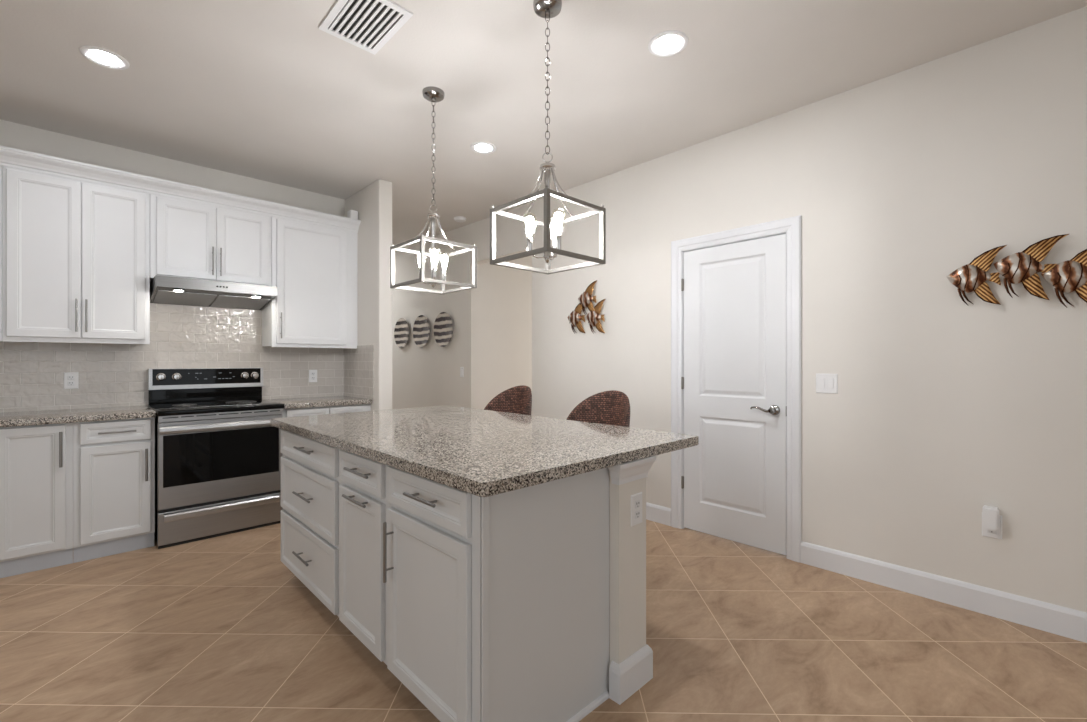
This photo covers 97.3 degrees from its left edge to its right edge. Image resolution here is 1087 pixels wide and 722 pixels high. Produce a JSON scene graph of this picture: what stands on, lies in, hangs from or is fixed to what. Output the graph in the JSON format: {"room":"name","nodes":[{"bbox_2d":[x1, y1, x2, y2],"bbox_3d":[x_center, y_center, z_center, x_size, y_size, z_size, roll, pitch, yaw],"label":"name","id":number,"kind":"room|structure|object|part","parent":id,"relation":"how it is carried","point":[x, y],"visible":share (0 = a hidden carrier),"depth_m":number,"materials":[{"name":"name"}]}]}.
{"room":"kitchen","nodes":[
{"label":"kitchen","id":0,"kind":"room"},
{"bbox_2d":[0,120,344,411],"bbox_3d":[-3.804,-0.165,2.972,5.050,2.830,0.120,0,0,-44],"label":"wall","id":1,"kind":"structure","parent":0,"point":[12,135],"depth_m":3.68,"materials":[{"name":"paint"}]},
{"bbox_2d":[0,165,1,340],"bbox_3d":[-3.668,-0.667,2.785,0.705,1.095,0.319,0,0,-44],"label":"upper cabinet","id":2,"kind":"object","parent":1,"relation":"attached to","point":[0,165],"visible":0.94,"depth_m":2.92,"materials":[{"name":"paint"}]},
{"bbox_2d":[64,372,78,388],"bbox_3d":[-3.308,0.137,3.351,0.074,0.118,0.008,0,0,-44],"label":"wall outlet","id":3,"kind":"object","parent":1,"relation":"attached to","point":[71,379],"visible":1,"depth_m":3.35,"materials":[{"name":"white plastic"}]},
{"bbox_2d":[2,166,149,343],"bbox_3d":[-3.147,-0.667,3.260,0.699,1.095,0.358,0,0,-44],"label":"upper cabinet","id":4,"kind":"object","parent":1,"relation":"attached to","point":[76,253],"visible":1,"depth_m":3.13,"materials":[{"name":"paint"}]},
{"bbox_3d":[-3.176,-0.666,3.049,0.330,1.028,0.018,0,0,-44],"label":"door","id":5,"kind":"part","parent":4,"relation":"part of","materials":[{"name":"paint"}]},
{"bbox_3d":[-3.054,-0.298,3.129,0.011,0.215,0.042,0,0,-44],"label":"handle","id":6,"kind":"part","parent":4,"relation":"part of","materials":[{"name":"silver metal"}]},
{"bbox_3d":[-3.020,-0.298,3.162,0.011,0.215,0.042,0,0,-44],"label":"handle","id":7,"kind":"part","parent":4,"relation":"part of","materials":[{"name":"silver metal"}]},
{"bbox_3d":[-2.939,-0.666,3.279,0.324,1.028,0.018,0,0,-44],"label":"door","id":8,"kind":"part","parent":4,"relation":"part of","materials":[{"name":"paint"}]},
{"bbox_2d":[0,303,343,411],"bbox_3d":[-3.726,-0.307,2.958,4.943,1.286,0.008,0,0,-44],"label":"backsplash","id":9,"kind":"structure","parent":1,"relation":"attached to","point":[181,336],"depth_m":3.69,"materials":[{"name":"tile"}]},
{"bbox_2d":[150,194,270,285],"bbox_3d":[-2.613,-0.905,3.774,0.777,0.620,0.358,0,0,-44],"label":"upper cabinet","id":10,"kind":"object","parent":1,"relation":"attached to","point":[189,239],"visible":0.9,"depth_m":3.64,"materials":[{"name":"paint"}]},
{"bbox_2d":[0,146,360,232],"bbox_3d":[-2.762,-1.246,3.432,2.909,0.103,0.085,0,0,-44],"label":"crown molding","id":11,"kind":"structure","parent":10,"relation":"attached to","point":[9,157],"depth_m":3.43,"materials":[{"name":"paint"}]},
{"bbox_2d":[347,210,357,219],"bbox_3d":[-1.764,-1.342,4.425,0.073,0.086,0.080,0,0,-44],"label":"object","id":12,"kind":"object","parent":11,"relation":"on","point":[353,214],"visible":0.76,"depth_m":4.40,"materials":[{"name":"white plastic"}]},
{"bbox_3d":[-2.650,-0.901,3.558,0.356,0.558,0.018,0,0,-44],"label":"door","id":13,"kind":"part","parent":10,"relation":"part of","materials":[{"name":"paint"}]},
{"bbox_3d":[-2.519,-0.760,3.645,0.011,0.215,0.042,0,0,-44],"label":"handle","id":14,"kind":"part","parent":10,"relation":"part of","materials":[{"name":"silver metal"}]},
{"bbox_3d":[-2.482,-0.760,3.680,0.011,0.215,0.042,0,0,-44],"label":"handle","id":15,"kind":"part","parent":10,"relation":"part of","materials":[{"name":"silver metal"}]},
{"bbox_3d":[-2.391,-0.901,3.807,0.356,0.558,0.018,0,0,-44],"label":"door","id":16,"kind":"part","parent":10,"relation":"part of","materials":[{"name":"paint"}]},
{"bbox_2d":[150,275,276,309],"bbox_3d":[-2.567,-0.517,3.735,0.758,0.154,0.479,0,0,-44],"label":"range hood","id":17,"kind":"object","parent":1,"relation":"attached to","point":[163,289],"visible":0.99,"depth_m":3.63,"materials":[{"name":"metal"}]},
{"bbox_2d":[262,216,357,348],"bbox_3d":[-2.073,-0.665,4.295,0.717,1.099,0.358,0,0,-44],"label":"upper cabinet","id":18,"kind":"object","parent":1,"relation":"attached to","point":[314,268],"visible":0.98,"depth_m":4.17,"materials":[{"name":"paint"}]},
{"bbox_3d":[-2.010,-0.663,4.175,0.574,1.034,0.018,0,0,-44],"label":"door","id":19,"kind":"part","parent":18,"relation":"part of","materials":[{"name":"paint"}]},
{"bbox_2d":[309,370,316,381],"bbox_3d":[-2.150,0.140,4.467,0.074,0.118,0.008,0,0,-44],"label":"wall outlet","id":20,"kind":"object","parent":1,"relation":"attached to","point":[312,373],"visible":1,"depth_m":4.46,"materials":[{"name":"white plastic"}]},
{"bbox_2d":[345,179,391,410],"bbox_3d":[-3.123,-0.165,5.994,0.125,2.830,5.035,0,0,-44],"label":"wall","id":21,"kind":"structure","parent":0,"point":[373,203],"depth_m":4.20,"materials":[{"name":"paint"}]},
{"bbox_2d":[344,345,373,398],"bbox_3d":[-1.718,0.097,4.441,0.008,0.478,0.644,0,0,-44],"label":"backsplash","id":22,"kind":"structure","parent":21,"relation":"attached to","point":[359,362],"depth_m":4.41,"materials":[{"name":"tile"}]},
{"bbox_2d":[479,256,531,414],"bbox_3d":[0.461,-0.165,6.034,2.360,2.830,1.273,0,0,-44],"label":"wall","id":23,"kind":"structure","parent":0,"point":[505,293],"depth_m":5.84,"materials":[{"name":"paint"}]},
{"bbox_2d":[0,0,1086,247],"bbox_3d":[-0.676,-1.630,2.682,9.250,0.100,13.200,0,0,-44],"label":"ceiling","id":24,"kind":"structure","parent":0,"point":[255,89],"depth_m":2.67,"materials":[{"name":"paint"}]},
{"bbox_2d":[79,45,129,69],"bbox_3d":[-2.284,-1.577,2.493,0.194,0.007,0.194,0,0,-44],"label":"recessed light","id":25,"kind":"object","parent":24,"relation":"in","point":[98,55],"visible":1,"depth_m":2.48,"materials":[{"name":"white plastic"}]},
{"bbox_2d":[318,0,412,54],"bbox_3d":[-0.828,-1.575,2.218,0.277,0.009,0.393,0,0,-44],"label":"ceiling vent","id":26,"kind":"object","parent":24,"relation":"in","point":[368,25],"visible":1,"depth_m":2.22,"materials":[{"name":"white plastic"}]},
{"bbox_2d":[390,86,476,293],"bbox_3d":[-0.648,-1.004,2.817,0.363,1.152,0.363,0,0,-44],"label":"pendant lantern","id":27,"kind":"object","parent":24,"relation":"hanging from","point":[432,94],"visible":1,"depth_m":2.80,"materials":[{"name":"silver metal"}]},
{"bbox_3d":[-0.891,-0.551,2.821,0.019,0.246,0.019,0,0,-44],"label":"post","id":28,"kind":"part","parent":27,"relation":"part of","materials":[{"name":"silver metal"}]},
{"bbox_3d":[-0.716,-0.763,2.751,0.138,0.184,0.008,0,0,-44],"label":"arm","id":29,"kind":"part","parent":27,"relation":"part of","materials":[{"name":"silver metal"}]},
{"bbox_3d":[-0.652,-0.551,2.573,0.019,0.246,0.019,0,0,-44],"label":"post","id":30,"kind":"part","parent":27,"relation":"part of","materials":[{"name":"silver metal"}]},
{"bbox_3d":[-0.648,-1.226,2.817,0.018,0.626,0.018,0,0,-44],"label":"chain","id":31,"kind":"part","parent":27,"relation":"part of","materials":[{"name":"silver metal"}]},
{"bbox_3d":[-0.582,-0.763,2.748,0.008,0.184,0.138,0,0,-44],"label":"arm","id":32,"kind":"part","parent":27,"relation":"part of","materials":[{"name":"silver metal"}]},
{"bbox_3d":[-0.643,-0.551,3.060,0.019,0.246,0.019,0,0,-44],"label":"post","id":33,"kind":"part","parent":27,"relation":"part of","materials":[{"name":"silver metal"}]},
{"bbox_3d":[-0.579,-0.763,2.883,0.138,0.184,0.008,0,0,-44],"label":"arm","id":34,"kind":"part","parent":27,"relation":"part of","materials":[{"name":"silver metal"}]},
{"bbox_3d":[-0.404,-0.551,2.812,0.019,0.246,0.019,0,0,-44],"label":"post","id":35,"kind":"part","parent":27,"relation":"part of","materials":[{"name":"silver metal"}]},
{"bbox_2d":[454,216,465,221],"bbox_3d":[-0.922,-1.562,5.293,0.132,0.036,0.132,0,0,-44],"label":"smoke detector","id":36,"kind":"object","parent":24,"relation":"attached to","point":[458,218],"visible":1,"depth_m":5.25,"materials":[{"name":"white plastic"}]},
{"bbox_2d":[470,142,496,153],"bbox_3d":[-0.445,-1.577,3.544,0.194,0.007,0.194,0,0,-44],"label":"recessed light","id":37,"kind":"object","parent":24,"relation":"in","point":[478,147],"visible":1,"depth_m":3.53,"materials":[{"name":"white plastic"}]},
{"bbox_2d":[490,0,605,274],"bbox_3d":[0.018,-1.004,2.115,0.363,1.152,0.363,0,0,-44],"label":"pendant lantern","id":38,"kind":"object","parent":24,"relation":"hanging from","point":[547,9],"visible":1,"depth_m":2.10,"materials":[{"name":"silver metal"}]},
{"bbox_3d":[-0.225,-0.551,2.119,0.019,0.246,0.019,0,0,-44],"label":"post","id":39,"kind":"part","parent":38,"relation":"part of","materials":[{"name":"silver metal"}]},
{"bbox_3d":[-0.048,-0.763,2.183,0.008,0.184,0.138,0,0,-44],"label":"arm","id":40,"kind":"part","parent":38,"relation":"part of","materials":[{"name":"silver metal"}]},
{"bbox_3d":[-0.051,-0.763,2.049,0.138,0.184,0.008,0,0,-44],"label":"arm","id":41,"kind":"part","parent":38,"relation":"part of","materials":[{"name":"silver metal"}]},
{"bbox_3d":[0.013,-0.551,1.872,0.019,0.246,0.019,0,0,-44],"label":"post","id":42,"kind":"part","parent":38,"relation":"part of","materials":[{"name":"silver metal"}]},
{"bbox_3d":[0.018,-1.226,2.115,0.018,0.626,0.018,0,0,-44],"label":"chain","id":43,"kind":"part","parent":38,"relation":"part of","materials":[{"name":"silver metal"}]},
{"bbox_3d":[0.022,-0.551,2.358,0.019,0.246,0.019,0,0,-44],"label":"post","id":44,"kind":"part","parent":38,"relation":"part of","materials":[{"name":"silver metal"}]},
{"bbox_3d":[0.084,-0.763,2.046,0.008,0.184,0.138,0,0,-44],"label":"arm","id":45,"kind":"part","parent":38,"relation":"part of","materials":[{"name":"silver metal"}]},
{"bbox_3d":[0.086,-0.763,2.181,0.138,0.184,0.008,0,0,-44],"label":"arm","id":46,"kind":"part","parent":38,"relation":"part of","materials":[{"name":"silver metal"}]},
{"bbox_3d":[0.261,-0.551,2.111,0.019,0.246,0.019,0,0,-44],"label":"post","id":47,"kind":"part","parent":38,"relation":"part of","materials":[{"name":"silver metal"}]},
{"bbox_2d":[648,30,687,56],"bbox_3d":[0.620,-1.577,2.383,0.194,0.007,0.194,0,0,-44],"label":"recessed light","id":48,"kind":"object","parent":24,"relation":"in","point":[671,42],"visible":1,"depth_m":2.37,"materials":[{"name":"white plastic"}]},
{"bbox_2d":[0,519,1086,721],"bbox_3d":[-0.676,1.300,2.682,9.250,0.100,13.200,0,0,-44],"label":"floor","id":49,"kind":"structure","parent":0,"point":[215,629],"depth_m":2.06,"materials":[{"name":"tile"}]},
{"bbox_2d":[0,423,72,577],"bbox_3d":[-3.335,0.814,2.885,0.714,0.872,0.636,0,0,-44],"label":"base cabinet","id":50,"kind":"object","parent":49,"relation":"on","point":[36,461],"visible":0.95,"depth_m":2.83,"materials":[{"name":"paint"}]},
{"bbox_3d":[-2.908,0.532,2.883,0.015,0.213,0.040,0,0,-44],"label":"handle","id":51,"kind":"part","parent":50,"relation":"part of","materials":[{"name":"silver metal"}]},
{"bbox_2d":[0,405,155,426],"bbox_3d":[-3.197,0.356,3.027,1.109,0.040,0.626,0,0,-44],"label":"countertop","id":52,"kind":"structure","parent":50,"relation":"on","point":[23,418],"depth_m":3.01,"materials":[{"name":"stone"}]},
{"bbox_2d":[73,418,154,562],"bbox_3d":[-2.936,0.814,3.270,0.391,0.872,0.636,0,0,-44],"label":"base cabinet","id":53,"kind":"object","parent":49,"relation":"on","point":[114,460],"visible":0.98,"depth_m":3.07,"materials":[{"name":"paint"}]},
{"bbox_3d":[-2.744,0.454,3.077,0.340,0.130,0.018,0,0,-44],"label":"drawer","id":54,"kind":"part","parent":53,"relation":"part of","materials":[{"name":"paint"}]},
{"bbox_3d":[-2.744,0.838,3.077,0.340,0.601,0.018,0,0,-44],"label":"door","id":55,"kind":"part","parent":53,"relation":"part of","materials":[{"name":"paint"}]},
{"bbox_3d":[-2.724,0.453,3.060,0.183,0.012,0.038,0,0,-44],"label":"handle","id":56,"kind":"part","parent":53,"relation":"part of","materials":[{"name":"silver metal"}]},
{"bbox_3d":[-2.621,0.684,3.159,0.015,0.213,0.040,0,0,-44],"label":"handle","id":57,"kind":"part","parent":53,"relation":"part of","materials":[{"name":"silver metal"}]},
{"bbox_2d":[148,368,284,548],"bbox_3d":[-2.489,0.654,3.650,0.768,1.192,0.709,0,0,-44],"label":"range","id":58,"kind":"object","parent":49,"relation":"on","point":[218,454],"visible":0.99,"depth_m":3.46,"materials":[{"name":"silver metal"}]},
{"bbox_3d":[-2.901,0.122,3.631,0.060,0.060,0.037,0,0,-44],"label":"knob","id":59,"kind":"part","parent":58,"relation":"part of","materials":[{"name":"silver metal"}]},
{"bbox_3d":[-2.833,0.122,3.696,0.060,0.060,0.037,0,0,-44],"label":"knob","id":60,"kind":"part","parent":58,"relation":"part of","materials":[{"name":"silver metal"}]},
{"bbox_3d":[-2.714,0.139,3.883,0.764,0.162,0.062,0,0,-44],"label":"control panel","id":61,"kind":"part","parent":58,"relation":"part of","materials":[{"name":"metal"}]},
{"bbox_3d":[-2.691,0.124,3.861,0.722,0.124,0.004,0,0,-44],"label":"control glass","id":62,"kind":"part","parent":58,"relation":"part of","materials":[{"name":"black glass"}]},
{"bbox_3d":[-2.263,0.463,3.410,0.744,0.050,0.050,0,0,-44],"label":"door handle","id":63,"kind":"part","parent":58,"relation":"part of","materials":[{"name":"metal"}]},
{"bbox_2d":[154,414,278,539],"bbox_3d":[-2.521,0.807,3.677,0.744,0.885,0.623,0,0,-44],"label":"oven","id":64,"kind":"object","parent":58,"relation":"in","point":[156,418],"depth_m":3.31,"materials":[{"name":"silver metal"}]},
{"bbox_2d":[148,399,284,415],"bbox_3d":[-2.489,0.348,3.650,0.768,0.036,0.620,0,0,-44],"label":"cooktop","id":65,"kind":"object","parent":58,"relation":"in","point":[191,407],"depth_m":3.56,"materials":[{"name":"black glass"}]},
{"bbox_3d":[-2.292,1.121,3.440,0.752,0.215,0.034,0,0,-44],"label":"storage drawer","id":66,"kind":"part","parent":58,"relation":"part of","materials":[{"name":"silver metal"}]},
{"bbox_3d":[-2.292,0.703,3.440,0.752,0.578,0.034,0,0,-44],"label":"oven door","id":67,"kind":"part","parent":58,"relation":"part of","materials":[{"name":"silver metal"}]},
{"bbox_3d":[-2.272,1.046,3.419,0.692,0.056,0.028,0,0,-44],"label":"drawer handle","id":68,"kind":"part","parent":58,"relation":"part of","materials":[{"name":"metal"}]},
{"bbox_3d":[-2.503,0.122,4.014,0.060,0.060,0.037,0,0,-44],"label":"knob","id":69,"kind":"part","parent":58,"relation":"part of","materials":[{"name":"silver metal"}]},
{"bbox_3d":[-2.450,0.122,4.065,0.060,0.060,0.037,0,0,-44],"label":"knob","id":70,"kind":"part","parent":58,"relation":"part of","materials":[{"name":"silver metal"}]},
{"bbox_2d":[281,429,340,616],"bbox_3d":[-1.010,0.814,2.631,0.647,0.872,0.859,0,0,-44],"label":"base cabinet","id":71,"kind":"object","parent":49,"relation":"on","point":[310,482],"visible":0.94,"depth_m":2.36,"materials":[{"name":"paint"}]},
{"bbox_3d":[-1.203,0.984,2.393,0.038,0.012,0.215,0,0,-44],"label":"handle","id":72,"kind":"part","parent":71,"relation":"part of","materials":[{"name":"silver metal"}]},
{"bbox_3d":[-1.194,0.675,2.384,0.038,0.012,0.235,0,0,-44],"label":"handle","id":73,"kind":"part","parent":71,"relation":"part of","materials":[{"name":"silver metal"}]},
{"bbox_3d":[-1.187,0.442,2.377,0.038,0.012,0.225,0,0,-44],"label":"handle","id":74,"kind":"part","parent":71,"relation":"part of","materials":[{"name":"silver metal"}]},
{"bbox_3d":[-1.209,0.993,2.437,0.018,0.290,0.807,0,0,-44],"label":"drawer","id":75,"kind":"part","parent":71,"relation":"part of","materials":[{"name":"paint"}]},
{"bbox_3d":[-1.209,0.686,2.437,0.018,0.284,0.807,0,0,-44],"label":"drawer","id":76,"kind":"part","parent":71,"relation":"part of","materials":[{"name":"paint"}]},
{"bbox_3d":[-1.209,0.456,2.437,0.018,0.133,0.807,0,0,-44],"label":"drawer","id":77,"kind":"part","parent":71,"relation":"part of","materials":[{"name":"paint"}]},
{"bbox_2d":[270,405,698,496],"bbox_3d":[-0.449,0.356,2.476,1.210,0.040,2.072,0,0,-44],"label":"countertop","id":78,"kind":"structure","parent":71,"relation":"on","point":[478,452],"depth_m":2.00,"materials":[{"name":"stone"}]},
{"bbox_2d":[282,404,370,416],"bbox_3d":[-1.978,0.814,4.194,0.721,0.872,0.636,0,0,-44],"label":"base cabinet","id":79,"kind":"object","parent":49,"relation":"on","point":[360,407],"visible":0.1,"depth_m":3.97,"materials":[{"name":"paint"}]},
{"bbox_3d":[-1.908,0.454,3.884,0.325,0.130,0.018,0,0,-44],"label":"drawer","id":80,"kind":"part","parent":79,"relation":"part of","materials":[{"name":"paint"}]},
{"bbox_2d":[263,395,371,408],"bbox_3d":[-1.986,0.356,4.195,0.717,0.040,0.626,0,0,-44],"label":"countertop","id":81,"kind":"structure","parent":79,"relation":"on","point":[305,402],"depth_m":4.07,"materials":[{"name":"stone"}]},
{"bbox_3d":[-1.676,0.454,4.108,0.310,0.130,0.018,0,0,-44],"label":"drawer","id":82,"kind":"part","parent":79,"relation":"part of","materials":[{"name":"paint"}]},
{"bbox_2d":[339,449,388,664],"bbox_3d":[-0.550,0.814,2.155,0.647,0.872,0.463,0,0,-44],"label":"base cabinet","id":83,"kind":"object","parent":49,"relation":"on","point":[363,504],"visible":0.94,"depth_m":1.94,"materials":[{"name":"paint"}]},
{"bbox_3d":[-0.752,0.560,1.925,0.038,0.012,0.210,0,0,-44],"label":"handle","id":84,"kind":"part","parent":83,"relation":"part of","materials":[{"name":"silver metal"}]},
{"bbox_3d":[-0.738,0.444,1.911,0.038,0.012,0.215,0,0,-44],"label":"handle","id":85,"kind":"part","parent":83,"relation":"part of","materials":[{"name":"silver metal"}]},
{"bbox_3d":[-0.751,0.456,1.961,0.018,0.133,0.408,0,0,-44],"label":"drawer","id":86,"kind":"part","parent":83,"relation":"part of","materials":[{"name":"paint"}]},
{"bbox_2d":[383,466,608,721],"bbox_3d":[-0.183,0.814,1.775,0.648,0.872,0.592,0,0,-44],"label":"base cabinet","id":87,"kind":"object","parent":49,"relation":"on","point":[498,605],"visible":0.83,"depth_m":1.56,"materials":[{"name":"paint"}]},
{"bbox_3d":[-0.560,0.687,1.726,0.038,0.214,0.012,0,0,-44],"label":"handle","id":88,"kind":"part","parent":87,"relation":"part of","materials":[{"name":"silver metal"}]},
{"bbox_3d":[-0.394,0.447,1.554,0.038,0.012,0.190,0,0,-44],"label":"handle","id":89,"kind":"part","parent":87,"relation":"part of","materials":[{"name":"silver metal"}]},
{"bbox_3d":[-0.397,0.456,1.594,0.018,0.133,0.509,0,0,-44],"label":"drawer","id":90,"kind":"part","parent":87,"relation":"part of","materials":[{"name":"paint"}]},
{"bbox_3d":[-0.397,0.841,1.594,0.018,0.594,0.509,0,0,-44],"label":"door","id":91,"kind":"part","parent":87,"relation":"part of","materials":[{"name":"paint"}]},
{"bbox_3d":[-0.375,0.765,1.602,0.022,0.774,0.574,0,0,-44],"label":"frame","id":92,"kind":"part","parent":87,"relation":"part of","materials":[{"name":"paint"}]},
{"bbox_3d":[0.034,0.814,1.589,0.592,0.872,0.010,0,0,-44],"label":"panel","id":93,"kind":"part","parent":87,"relation":"part of","materials":[{"name":"paint"}]},
{"bbox_3d":[0.042,1.240,1.589,0.553,0.020,0.012,0,0,-44],"label":"shoe molding","id":94,"kind":"part","parent":87,"relation":"part of","materials":[{"name":"paint"}]},
{"bbox_2d":[484,385,531,414],"bbox_3d":[-0.312,0.720,3.533,0.456,1.064,0.456,0,0,-44],"label":"counter stool","id":95,"kind":"object","parent":49,"relation":"on","point":[517,399],"visible":0.26,"depth_m":3.72,"materials":[{"name":"wicker"}]},
{"bbox_2d":[566,390,629,426],"bbox_3d":[0.295,0.720,2.904,0.456,1.064,0.456,0,0,-44],"label":"counter stool","id":96,"kind":"object","parent":49,"relation":"on","point":[612,407],"visible":0.21,"depth_m":3.08,"materials":[{"name":"wicker"}]},
{"bbox_2d":[608,456,655,704],"bbox_3d":[-0.322,0.814,2.515,0.234,0.873,1.971,0,0,-44],"label":"column","id":97,"kind":"structure","parent":0,"point":[630,657],"depth_m":1.80,"materials":[{"name":"paint"}]},
{"bbox_2d":[631,492,641,525],"bbox_3d":[0.360,0.570,1.839,0.074,0.118,0.008,0,0,-44],"label":"wall outlet","id":98,"kind":"object","parent":97,"relation":"attached to","point":[636,499],"visible":1,"depth_m":1.83,"materials":[{"name":"white plastic"}]},
{"bbox_2d":[635,510,639,518],"bbox_3d":[0.361,0.590,1.838,0.034,0.028,0.003,0,0,-44],"label":"receptacle","id":99,"kind":"object","parent":98,"relation":"attached to","point":[637,512],"depth_m":1.84,"materials":[{"name":"white plastic"}]},
{"bbox_2d":[635,500,639,508],"bbox_3d":[0.361,0.550,1.838,0.034,0.028,0.003,0,0,-44],"label":"receptacle","id":100,"kind":"object","parent":98,"relation":"attached to","point":[637,502],"depth_m":1.84,"materials":[{"name":"white plastic"}]},
{"bbox_2d":[392,6,1086,611],"bbox_3d":[0.695,-0.165,4.004,0.120,2.830,13.200,0,0,-44],"label":"wall","id":101,"kind":"structure","parent":0,"point":[944,408],"depth_m":2.63,"materials":[{"name":"paint"}]},
{"bbox_2d":[394,318,408,347],"bbox_3d":[-1.956,-0.387,6.637,0.041,0.416,0.416,0,0,-44],"label":"wall plate","id":102,"kind":"object","parent":101,"relation":"attached to","point":[401,331],"visible":1,"depth_m":6.65,"materials":[{"name":"ceramic"}]},
{"bbox_2d":[413,315,429,347],"bbox_3d":[-1.584,-0.387,6.252,0.041,0.424,0.424,0,0,-44],"label":"wall plate","id":103,"kind":"object","parent":101,"relation":"attached to","point":[421,329],"visible":1,"depth_m":6.26,"materials":[{"name":"ceramic"}]},
{"bbox_2d":[434,312,452,346],"bbox_3d":[-1.220,-0.387,5.874,0.041,0.428,0.428,0,0,-44],"label":"wall plate","id":104,"kind":"object","parent":101,"relation":"attached to","point":[443,326],"visible":1,"depth_m":5.88,"materials":[{"name":"ceramic"}]},
{"bbox_2d":[460,367,463,376],"bbox_3d":[-0.962,0.130,5.630,0.008,0.118,0.070,0,0,-44],"label":"light switch","id":105,"kind":"object","parent":101,"relation":"attached to","point":[461,368],"visible":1,"depth_m":5.62,"materials":[{"name":"white plastic"}]},
{"bbox_2d":[567,280,604,333],"bbox_3d":[0.370,-0.463,4.211,0.075,0.461,0.447,0,0,-39],"label":"fish sculpture","id":106,"kind":"object","parent":101,"relation":"attached to","point":[593,317],"visible":1,"depth_m":4.16,"materials":[{"name":"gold metal"}]},
{"bbox_2d":[646,502,670,525],"bbox_3d":[0.423,1.185,4.190,0.014,0.130,1.569,0,0,-44],"label":"baseboard","id":107,"kind":"structure","parent":101,"relation":"attached to","point":[656,513],"depth_m":3.70,"materials":[{"name":"paint"}]},
{"bbox_2d":[681,234,786,554],"bbox_3d":[1.278,0.214,3.293,0.102,2.044,0.736,0,0,-44],"label":"door","id":108,"kind":"structure","parent":101,"relation":"in","point":[733,383],"depth_m":3.28,"materials":[{"name":"paint"}]},
{"bbox_3d":[1.434,0.317,3.107,0.067,0.066,0.172,0,0,-44],"label":"lever","id":109,"kind":"part","parent":108,"relation":"part of","materials":[{"name":"silver metal"}]},
{"bbox_2d":[671,215,801,562],"bbox_3d":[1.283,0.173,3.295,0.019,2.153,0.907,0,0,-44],"label":"trim","id":110,"kind":"structure","parent":101,"relation":"attached to","point":[792,226],"depth_m":3.02,"materials":[{"name":"paint"}]},
{"bbox_2d":[816,373,837,393],"bbox_3d":[1.698,0.135,2.872,0.008,0.118,0.116,0,0,-44],"label":"light switch","id":111,"kind":"object","parent":101,"relation":"attached to","point":[825,383],"visible":1,"depth_m":2.87,"materials":[{"name":"white plastic"}]},
{"bbox_2d":[801,541,1086,642],"bbox_3d":[3.414,1.185,1.089,0.014,0.130,5.228,0,0,-44],"label":"baseboard","id":112,"kind":"structure","parent":101,"relation":"attached to","point":[1044,616],"depth_m":2.44,"materials":[{"name":"paint"}]},
{"bbox_2d":[982,515,1001,539],"bbox_3d":[2.202,0.810,2.350,0.008,0.118,0.074,0,0,-44],"label":"wall outlet","id":113,"kind":"object","parent":101,"relation":"attached to","point":[987,533],"visible":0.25,"depth_m":2.34,"materials":[{"name":"white plastic"}]},
{"bbox_2d":[982,505,998,530],"bbox_3d":[2.182,0.767,2.334,0.042,0.113,0.060,0,0,-44],"label":"plug","id":114,"kind":"object","parent":113,"relation":"attached to","point":[990,514],"visible":1,"depth_m":2.32,"materials":[{"name":"white plastic"}]},
{"bbox_2d":[946,234,1086,307],"bbox_3d":[2.263,-0.399,2.248,0.076,0.340,0.574,0,0,-41],"label":"fish sculpture","id":115,"kind":"object","parent":101,"relation":"attached to","point":[1068,276],"visible":1,"depth_m":2.23,"materials":[{"name":"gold metal"}]}
]}

